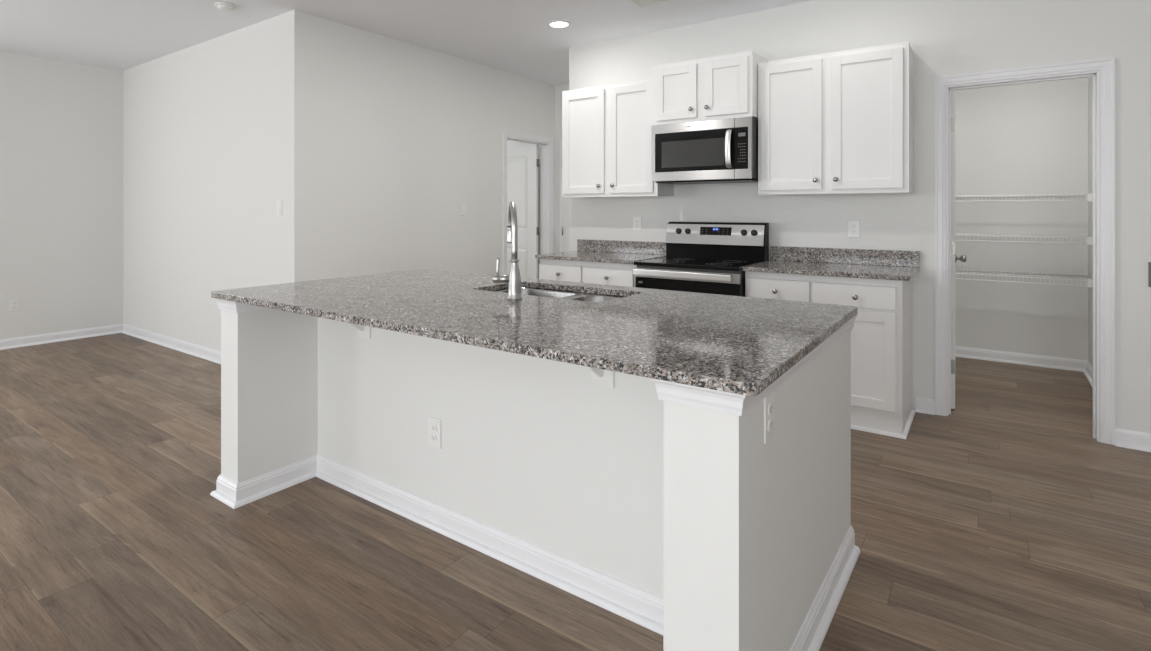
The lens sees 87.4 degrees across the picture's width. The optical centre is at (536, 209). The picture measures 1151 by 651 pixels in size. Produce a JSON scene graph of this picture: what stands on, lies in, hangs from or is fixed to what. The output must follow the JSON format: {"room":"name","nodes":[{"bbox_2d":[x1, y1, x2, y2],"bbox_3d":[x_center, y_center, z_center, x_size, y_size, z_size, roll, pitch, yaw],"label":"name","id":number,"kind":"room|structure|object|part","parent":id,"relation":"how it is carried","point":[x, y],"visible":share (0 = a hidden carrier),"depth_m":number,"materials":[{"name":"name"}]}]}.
{"room":"kitchen","nodes":[
{"label":"kitchen","id":0,"kind":"room"},
{"bbox_2d":[0,51,123,339],"bbox_3d":[-4.813,-0.089,5.717,0.120,2.732,10.600,0,0,37],"label":"wall","id":1,"kind":"structure","parent":0,"point":[62,122],"depth_m":5.85,"materials":[{"name":"white paint"}]},
{"bbox_2d":[10,298,19,311],"bbox_3d":[-4.840,0.885,5.572,0.009,0.116,0.072,0,0,37],"label":"wall outlet","id":2,"kind":"object","parent":1,"relation":"attached to","point":[14,303],"visible":1,"depth_m":5.57,"materials":[{"name":"white plastic"}]},
{"bbox_2d":[0,323,123,349],"bbox_3d":[-6.114,1.233,3.847,0.033,0.088,6.047,0,0,37],"label":"baseboard","id":3,"kind":"structure","parent":1,"relation":"attached to","point":[17,342],"depth_m":5.83,"materials":[{"name":"white wood"}]},
{"bbox_2d":[124,13,284,351],"bbox_3d":[-3.052,-0.089,5.409,3.070,2.732,0.120,0,0,37],"label":"wall","id":4,"kind":"structure","parent":0,"point":[204,122],"depth_m":5.20,"materials":[{"name":"white paint"}]},
{"bbox_2d":[121,324,220,363],"bbox_3d":[-2.322,1.233,6.230,3.190,0.088,2.376,0,0,37],"label":"baseboard","id":5,"kind":"structure","parent":4,"relation":"attached to","point":[202,352],"depth_m":5.52,"materials":[{"name":"white wood"}]},
{"bbox_2d":[276,200,281,215],"bbox_3d":[-1.923,-0.013,4.484,0.072,0.116,0.010,0,0,37],"label":"light switch","id":6,"kind":"object","parent":4,"relation":"attached to","point":[278,202],"visible":1,"depth_m":4.48,"materials":[{"name":"white plastic"}]},
{"bbox_2d":[0,0,814,84],"bbox_3d":[-1.012,-1.515,2.753,9.917,0.120,10.800,0,0,37],"label":"ceiling","id":7,"kind":"structure","parent":0,"point":[513,36],"depth_m":4.64,"materials":[{"name":"white paint"}]},
{"bbox_2d":[214,2,236,11],"bbox_3d":[-2.209,-1.434,4.271,0.146,0.042,0.146,0,0,37],"label":"smoke detector","id":8,"kind":"object","parent":7,"relation":"attached to","point":[222,6],"visible":1,"depth_m":4.23,"materials":[{"name":"white plastic"}]},
{"bbox_2d":[547,20,570,27],"bbox_3d":[0.176,-1.449,4.701,0.192,0.011,0.192,0,0,37],"label":"recessed light","id":9,"kind":"object","parent":7,"relation":"in","point":[556,23],"visible":1,"depth_m":4.68,"materials":[{"name":"white"}]},
{"bbox_2d":[626,0,674,7],"bbox_3d":[0.817,-1.449,4.115,0.355,0.012,0.212,0,0,37],"label":"ceiling vent","id":10,"kind":"object","parent":7,"relation":"in","point":[638,3],"visible":1,"depth_m":4.19,"materials":[{"name":"white"}]},
{"bbox_2d":[285,10,554,282],"bbox_3d":[-0.821,-0.089,5.730,0.120,2.732,3.305,0,0,37],"label":"wall","id":11,"kind":"structure","parent":0,"point":[386,138],"depth_m":5.07,"materials":[{"name":"white paint"}]},
{"bbox_2d":[507,145,538,278],"bbox_3d":[-0.283,0.257,7.161,0.745,2.016,0.175,0,0,37],"label":"door","id":12,"kind":"structure","parent":11,"relation":"in","point":[522,161],"depth_m":7.03,"materials":[{"name":"white wood"}]},
{"bbox_2d":[503,130,553,274],"bbox_3d":[-0.126,0.225,6.646,0.138,2.104,0.894,0,0,37],"label":"trim","id":13,"kind":"structure","parent":11,"relation":"attached to","point":[546,149],"depth_m":6.93,"materials":[{"name":"white wood"}]},
{"bbox_2d":[507,83,568,278],"bbox_3d":[0.038,-0.089,7.226,5.847,2.732,0.120,0,0,37],"label":"wall","id":14,"kind":"structure","parent":0,"point":[562,87],"depth_m":7.01,"materials":[{"name":"white paint"}]},
{"bbox_2d":[560,138,562,251],"bbox_3d":[0.623,0.226,6.703,0.877,2.103,0.018,0,0,37],"label":"trim","id":15,"kind":"structure","parent":14,"relation":"attached to","point":[561,197],"depth_m":6.95,"materials":[{"name":"white wood"}]},
{"bbox_2d":[562,197,568,251],"bbox_3d":[0.613,0.256,6.697,0.765,2.018,0.175,0,0,37],"label":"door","id":16,"kind":"structure","parent":14,"relation":"in","point":[565,229],"depth_m":6.88,"materials":[{"name":"white wood"}]},
{"bbox_2d":[0,333,1150,650],"bbox_3d":[-1.012,1.337,2.753,9.917,0.120,10.800,0,0,37],"label":"floor","id":17,"kind":"structure","parent":0,"point":[999,522],"depth_m":2.30,"materials":[{"name":"brown wood"}]},
{"bbox_2d":[210,298,859,650],"bbox_3d":[-0.127,0.834,2.466,2.410,0.886,1.241,0,0,37],"label":"kitchen island","id":18,"kind":"object","parent":17,"relation":"on","point":[662,506],"depth_m":2.05,"materials":[{"name":"white paint"}]},
{"bbox_3d":[-1.009,0.418,3.119,0.193,0.055,1.209,0,0,37],"label":"crown trim","id":19,"kind":"part","parent":18,"relation":"part of","materials":[{"name":"white wood"}]},
{"bbox_3d":[-0.862,0.483,2.580,0.084,0.184,0.303,0,0,37],"label":"countertop bracket","id":20,"kind":"part","parent":18,"relation":"part of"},
{"bbox_3d":[-0.774,0.483,2.699,0.084,0.184,0.008,0,0,37],"label":"wall plate","id":21,"kind":"part","parent":18,"relation":"part of","materials":[{"name":"white plastic"}]},
{"bbox_2d":[428,417,440,448],"bbox_3d":[-0.414,0.902,2.429,0.072,0.116,0.009,0,0,37],"label":"wall outlet","id":22,"kind":"object","parent":18,"relation":"attached to","point":[434,425],"visible":1,"depth_m":2.42,"materials":[{"name":"white plastic"}]},
{"bbox_2d":[431,424,436,431],"bbox_3d":[-0.415,0.882,2.427,0.034,0.029,0.003,0,0,37],"label":"receptacle","id":23,"kind":"object","parent":22,"relation":"attached to","point":[433,426],"depth_m":2.43,"materials":[{"name":"grey plastic"}]},
{"bbox_2d":[431,434,436,441],"bbox_3d":[-0.415,0.921,2.427,0.034,0.029,0.003,0,0,37],"label":"receptacle","id":24,"kind":"object","parent":22,"relation":"attached to","point":[433,436],"depth_m":2.42,"materials":[{"name":"grey plastic"}]},
{"bbox_2d":[211,269,857,395],"bbox_3d":[-0.124,0.377,2.466,2.386,0.027,1.260,0,0,37],"label":"island countertop","id":25,"kind":"structure","parent":18,"relation":"on","point":[741,345],"depth_m":1.97,"materials":[{"name":"stone"}]},
{"bbox_2d":[492,201,521,299],"bbox_3d":[-0.098,0.163,2.537,0.123,0.399,0.250,0,0,14],"label":"kitchen faucet","id":26,"kind":"object","parent":25,"relation":"on","point":[513,279],"visible":1,"depth_m":2.43,"materials":[{"name":"silver metal"}]},
{"bbox_3d":[-0.157,0.232,2.445,0.016,0.074,0.016,0,0,37],"label":"lever handle","id":27,"kind":"part","parent":26,"relation":"part of","materials":[{"name":"silver metal"}]},
{"bbox_3d":[-0.144,0.281,2.445,0.072,0.037,0.037,0,0,0],"label":"valve stem","id":28,"kind":"part","parent":26,"relation":"part of","materials":[{"name":"silver metal"}]},
{"bbox_3d":[-0.102,0.085,2.548,0.025,0.243,0.233,0,0,-7],"label":"spout","id":29,"kind":"part","parent":26,"relation":"part of","materials":[{"name":"silver metal"}]},
{"bbox_2d":[494,287,624,301],"bbox_3d":[0.081,0.491,2.698,0.780,0.201,0.450,0,0,37],"label":"sink","id":30,"kind":"object","parent":25,"relation":"in","point":[581,296],"visible":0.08,"depth_m":2.88,"materials":[{"name":"silver metal"}]},
{"bbox_3d":[-0.045,0.491,2.796,0.390,0.201,0.383,0,0,37],"label":"bowl","id":31,"kind":"part","parent":30,"relation":"part of","materials":[{"name":"silver metal"}]},
{"bbox_3d":[0.250,0.476,2.576,0.289,0.170,0.383,0,0,37],"label":"bowl","id":32,"kind":"part","parent":30,"relation":"part of","materials":[{"name":"silver metal"}]},
{"bbox_3d":[-0.127,1.268,2.466,2.410,0.019,1.241,0,0,37],"label":"shoe molding","id":33,"kind":"part","parent":18,"relation":"part of","materials":[{"name":"white wood"}]},
{"bbox_3d":[-0.121,1.233,2.473,2.372,0.088,1.222,0,0,37],"label":"baseboard","id":34,"kind":"part","parent":18,"relation":"part of","materials":[{"name":"white wood"}]},
{"bbox_3d":[0.127,0.483,1.841,0.084,0.184,0.303,0,0,37],"label":"countertop bracket","id":35,"kind":"part","parent":18,"relation":"part of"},
{"bbox_3d":[0.734,0.418,1.829,0.246,0.055,1.230,0,0,37],"label":"crown trim","id":36,"kind":"part","parent":18,"relation":"part of","materials":[{"name":"white wood"}]},
{"bbox_2d":[764,391,773,443],"bbox_3d":[0.569,0.505,1.466,0.009,0.116,0.072,0,0,38],"label":"wall outlet","id":37,"kind":"object","parent":18,"relation":"attached to","point":[769,400],"visible":0.94,"depth_m":1.45,"materials":[{"name":"white plastic"}]},
{"bbox_2d":[768,402,772,415],"bbox_3d":[0.571,0.485,1.464,0.003,0.029,0.034,0,0,38],"label":"receptacle","id":38,"kind":"object","parent":37,"relation":"attached to","point":[770,404],"depth_m":1.46,"materials":[{"name":"grey plastic"}]},
{"bbox_2d":[768,418,772,431],"bbox_3d":[0.571,0.524,1.464,0.003,0.029,0.034,0,0,38],"label":"receptacle","id":39,"kind":"object","parent":37,"relation":"attached to","point":[770,420],"depth_m":1.46,"materials":[{"name":"grey plastic"}]},
{"bbox_2d":[539,259,636,286],"bbox_3d":[0.534,0.834,4.820,0.897,0.886,0.640,0,0,37],"label":"base cabinet","id":40,"kind":"object","parent":17,"relation":"on","point":[617,274],"visible":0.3,"depth_m":4.57,"materials":[{"name":"white wood"}]},
{"bbox_3d":[0.185,0.500,4.732,0.398,0.130,0.019,0,0,37],"label":"drawer","id":41,"kind":"part","parent":40,"relation":"part of","materials":[{"name":"white wood"}]},
{"bbox_2d":[535,239,665,263],"bbox_3d":[0.536,0.326,4.816,0.904,0.128,0.647,0,0,37],"label":"countertop","id":42,"kind":"structure","parent":40,"relation":"on","point":[606,251],"depth_m":4.89,"materials":[{"name":"stone"}]},
{"bbox_3d":[0.529,0.500,4.475,0.427,0.130,0.019,0,0,37],"label":"drawer","id":43,"kind":"part","parent":40,"relation":"part of","materials":[{"name":"white wood"}]},
{"bbox_2d":[633,221,768,296],"bbox_3d":[1.170,0.685,4.278,0.748,1.184,0.685,0,0,37],"label":"electric range","id":44,"kind":"object","parent":17,"relation":"on","point":[701,257],"visible":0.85,"depth_m":4.26,"materials":[{"name":"grey metal"}]},
{"bbox_3d":[0.958,0.437,4.020,0.691,0.044,0.018,0,0,37],"label":"handle","id":45,"kind":"part","parent":44,"relation":"part of","materials":[{"name":"silver metal"}]},
{"bbox_3d":[1.003,0.774,4.054,0.740,0.595,0.020,0,0,37],"label":"oven door","id":46,"kind":"part","parent":44,"relation":"part of","materials":[{"name":"black glass"}]},
{"bbox_2d":[634,257,759,270],"bbox_3d":[1.147,0.379,4.247,0.748,0.024,0.542,0,0,37],"label":"cooktop","id":47,"kind":"object","parent":44,"relation":"in","point":[664,263],"depth_m":4.18,"materials":[{"name":"black glass"}]},
{"bbox_2d":[745,271,914,438],"bbox_3d":[1.865,0.834,3.827,0.888,0.886,0.640,0,0,37],"label":"base cabinet","id":48,"kind":"object","parent":17,"relation":"on","point":[882,331],"visible":0.38,"depth_m":3.46,"materials":[{"name":"white wood"}]},
{"bbox_3d":[1.500,0.500,3.750,0.382,0.130,0.019,0,0,37],"label":"drawer","id":49,"kind":"part","parent":48,"relation":"part of","materials":[{"name":"white wood"}]},
{"bbox_2d":[742,246,919,280],"bbox_3d":[1.870,0.326,3.820,0.912,0.128,0.647,0,0,37],"label":"countertop","id":50,"kind":"structure","parent":48,"relation":"on","point":[901,265],"depth_m":3.87,"materials":[{"name":"stone"}]},
{"bbox_3d":[1.839,0.500,3.497,0.439,0.130,0.019,0,0,37],"label":"drawer","id":51,"kind":"part","parent":48,"relation":"part of","materials":[{"name":"white wood"}]},
{"bbox_3d":[1.839,0.861,3.497,0.439,0.551,0.019,0,0,37],"label":"door","id":52,"kind":"part","parent":48,"relation":"part of","materials":[{"name":"white wood"}]},
{"bbox_3d":[1.867,1.268,3.831,0.888,0.019,0.567,0,0,37],"label":"shoe molding","id":53,"kind":"part","parent":48,"relation":"part of","materials":[{"name":"white wood"}]},
{"bbox_2d":[569,0,1150,433],"bbox_3d":[2.451,-0.089,3.865,5.298,2.732,0.120,0,0,37],"label":"wall","id":54,"kind":"structure","parent":0,"point":[945,37],"depth_m":3.81,"materials":[{"name":"white paint"}]},
{"bbox_2d":[562,79,673,197],"bbox_3d":[0.643,-0.552,4.918,0.876,0.897,0.356,0,0,37],"label":"upper cabinet","id":55,"kind":"object","parent":54,"relation":"attached to","point":[606,129],"visible":0.9,"depth_m":4.81,"materials":[{"name":"white wood"}]},
{"bbox_3d":[0.386,-0.551,4.939,0.392,0.838,0.019,0,0,37],"label":"door","id":56,"kind":"part","parent":55,"relation":"part of","materials":[{"name":"white wood"}]},
{"bbox_3d":[0.737,-0.551,4.677,0.372,0.838,0.019,0,0,37],"label":"door","id":57,"kind":"part","parent":55,"relation":"part of","materials":[{"name":"white wood"}]},
{"bbox_2d":[577,239,665,254],"bbox_3d":[0.726,0.312,5.061,0.892,0.100,0.028,0,0,37],"label":"backsplash","id":58,"kind":"structure","parent":54,"relation":"attached to","point":[637,247],"depth_m":5.05,"materials":[{"name":"stone"}]},
{"bbox_2d":[633,217,640,230],"bbox_3d":[0.836,0.116,4.991,0.072,0.116,0.009,0,0,37],"label":"wall outlet","id":59,"kind":"object","parent":54,"relation":"attached to","point":[636,220],"visible":1,"depth_m":4.99,"materials":[{"name":"white plastic"}]},
{"bbox_2d":[652,50,766,124],"bbox_3d":[1.261,-0.847,4.388,0.734,0.442,0.466,0,0,37],"label":"upper cabinet","id":60,"kind":"object","parent":54,"relation":"attached to","point":[725,86],"visible":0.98,"depth_m":4.20,"materials":[{"name":"white wood"}]},
{"bbox_3d":[1.007,-0.843,4.338,0.309,0.380,0.019,0,0,37],"label":"door","id":61,"kind":"part","parent":60,"relation":"part of","materials":[{"name":"white wood"}]},
{"bbox_2d":[651,116,757,184],"bbox_3d":[1.256,-0.411,4.381,0.730,0.424,0.480,0,0,37],"label":"microwave","id":62,"kind":"object","parent":60,"relation":"attached to","point":[717,151],"visible":0.96,"depth_m":4.20,"materials":[{"name":"grey metal"}]},
{"bbox_3d":[1.114,-0.416,4.261,0.584,0.281,0.018,0,0,37],"label":"door glass","id":63,"kind":"part","parent":62,"relation":"part of","materials":[{"name":"black glass"}]},
{"bbox_3d":[1.303,-0.415,4.077,0.038,0.263,0.048,0,0,37],"label":"handle","id":64,"kind":"part","parent":62,"relation":"part of","materials":[{"name":"silver metal"}]},
{"bbox_3d":[1.387,-0.416,4.058,0.091,0.281,0.018,0,0,37],"label":"control panel","id":65,"kind":"part","parent":62,"relation":"part of","materials":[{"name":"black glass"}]},
{"bbox_3d":[1.395,-0.416,4.052,0.112,0.414,0.022,0,0,37],"label":"control frame","id":66,"kind":"part","parent":62,"relation":"part of","materials":[{"name":"silver metal"}]},
{"bbox_3d":[1.299,-0.843,4.119,0.296,0.380,0.019,0,0,37],"label":"door","id":67,"kind":"part","parent":60,"relation":"part of","materials":[{"name":"white wood"}]},
{"bbox_2d":[758,41,912,194],"bbox_3d":[1.944,-0.554,3.946,0.880,0.902,0.356,0,0,37],"label":"upper cabinet","id":68,"kind":"object","parent":54,"relation":"attached to","point":[839,122],"visible":1,"depth_m":3.80,"materials":[{"name":"white wood"}]},
{"bbox_3d":[1.681,-0.551,3.971,0.379,0.840,0.019,0,0,37],"label":"door","id":69,"kind":"part","parent":68,"relation":"part of","materials":[{"name":"white wood"}]},
{"bbox_3d":[2.035,-0.551,3.708,0.391,0.840,0.019,0,0,37],"label":"door","id":70,"kind":"part","parent":68,"relation":"part of","materials":[{"name":"white wood"}]},
{"bbox_2d":[770,246,919,266],"bbox_3d":[2.056,0.312,4.067,0.912,0.100,0.028,0,0,37],"label":"backsplash","id":71,"kind":"structure","parent":54,"relation":"attached to","point":[782,253],"depth_m":4.03,"materials":[{"name":"stone"}]},
{"bbox_2d":[848,220,859,237],"bbox_3d":[2.127,0.129,4.027,0.072,0.116,0.009,0,0,37],"label":"wall outlet","id":72,"kind":"object","parent":54,"relation":"attached to","point":[853,225],"visible":1,"depth_m":4.02,"materials":[{"name":"white plastic"}]},
{"bbox_2d":[915,397,934,414],"bbox_3d":[2.443,1.233,3.776,0.102,0.088,0.033,0,0,37],"label":"baseboard","id":73,"kind":"structure","parent":54,"relation":"attached to","point":[923,405],"depth_m":3.78,"materials":[{"name":"white wood"}]},
{"bbox_2d":[951,91,966,408],"bbox_3d":[2.826,0.257,4.088,0.175,2.016,0.675,0,0,35],"label":"door","id":74,"kind":"structure","parent":54,"relation":"in","point":[954,258],"depth_m":3.81,"materials":[{"name":"white wood"}]},
{"bbox_3d":[3.021,0.347,4.279,0.070,0.064,0.064,0,0,35],"label":"knob","id":75,"kind":"part","parent":74,"relation":"part of","materials":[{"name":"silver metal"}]},
{"bbox_2d":[935,57,1114,444],"bbox_3d":[2.856,0.225,3.563,0.816,2.104,0.156,0,0,37],"label":"trim","id":76,"kind":"structure","parent":54,"relation":"attached to","point":[1103,78],"depth_m":3.35,"materials":[{"name":"white wood"}]},
{"bbox_2d":[1115,428,1150,451],"bbox_3d":[1.418,1.233,-0.495,1.736,0.088,8.104,0,0,37],"label":"baseboard","id":77,"kind":"structure","parent":54,"relation":"attached to","point":[1129,439],"depth_m":3.22,"materials":[{"name":"white wood"}]},
{"bbox_2d":[1148,262,1150,286],"bbox_3d":[3.276,0.344,3.164,0.072,0.132,0.016,0,0,37],"label":"wall control","id":78,"kind":"object","parent":54,"relation":"attached to","point":[1149,263],"visible":1,"depth_m":3.18,"materials":[{"name":"grey plastic"}]},
{"bbox_2d":[951,78,1087,360],"bbox_3d":[3.622,-0.089,5.352,2.139,2.732,0.120,0,0,37],"label":"wall","id":79,"kind":"structure","parent":0,"point":[1028,138],"depth_m":4.97,"materials":[{"name":"white paint"}]},
{"bbox_2d":[955,346,1091,385],"bbox_3d":[3.056,1.233,4.594,1.899,0.088,1.771,0,0,37],"label":"baseboard","id":80,"kind":"structure","parent":79,"relation":"attached to","point":[1084,366],"depth_m":4.94,"materials":[{"name":"white wood"}]},
{"bbox_2d":[955,269,1091,287],"bbox_3d":[3.455,0.539,5.128,1.895,0.062,0.439,0,0,37],"label":"wire shelf","id":81,"kind":"object","parent":79,"relation":"attached to","point":[1089,280],"visible":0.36,"depth_m":4.72,"materials":[{"name":"white metal"}]},
{"bbox_2d":[955,233,1091,244],"bbox_3d":[3.455,0.226,5.128,1.895,0.062,0.439,0,0,37],"label":"wire shelf","id":82,"kind":"object","parent":79,"relation":"attached to","point":[1089,239],"visible":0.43,"depth_m":4.71,"materials":[{"name":"white metal"}]},
{"bbox_2d":[955,193,1091,201],"bbox_3d":[3.455,-0.092,5.128,1.895,0.062,0.439,0,0,37],"label":"wire shelf","id":83,"kind":"object","parent":79,"relation":"attached to","point":[1089,196],"visible":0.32,"depth_m":4.69,"materials":[{"name":"white metal"}]},
{"bbox_2d":[1088,77,1091,365],"bbox_3d":[3.865,-0.089,3.990,0.120,2.732,1.771,0,0,37],"label":"wall","id":84,"kind":"structure","parent":0,"point":[1089,78],"depth_m":4.62,"materials":[{"name":"white paint"}]}
]}

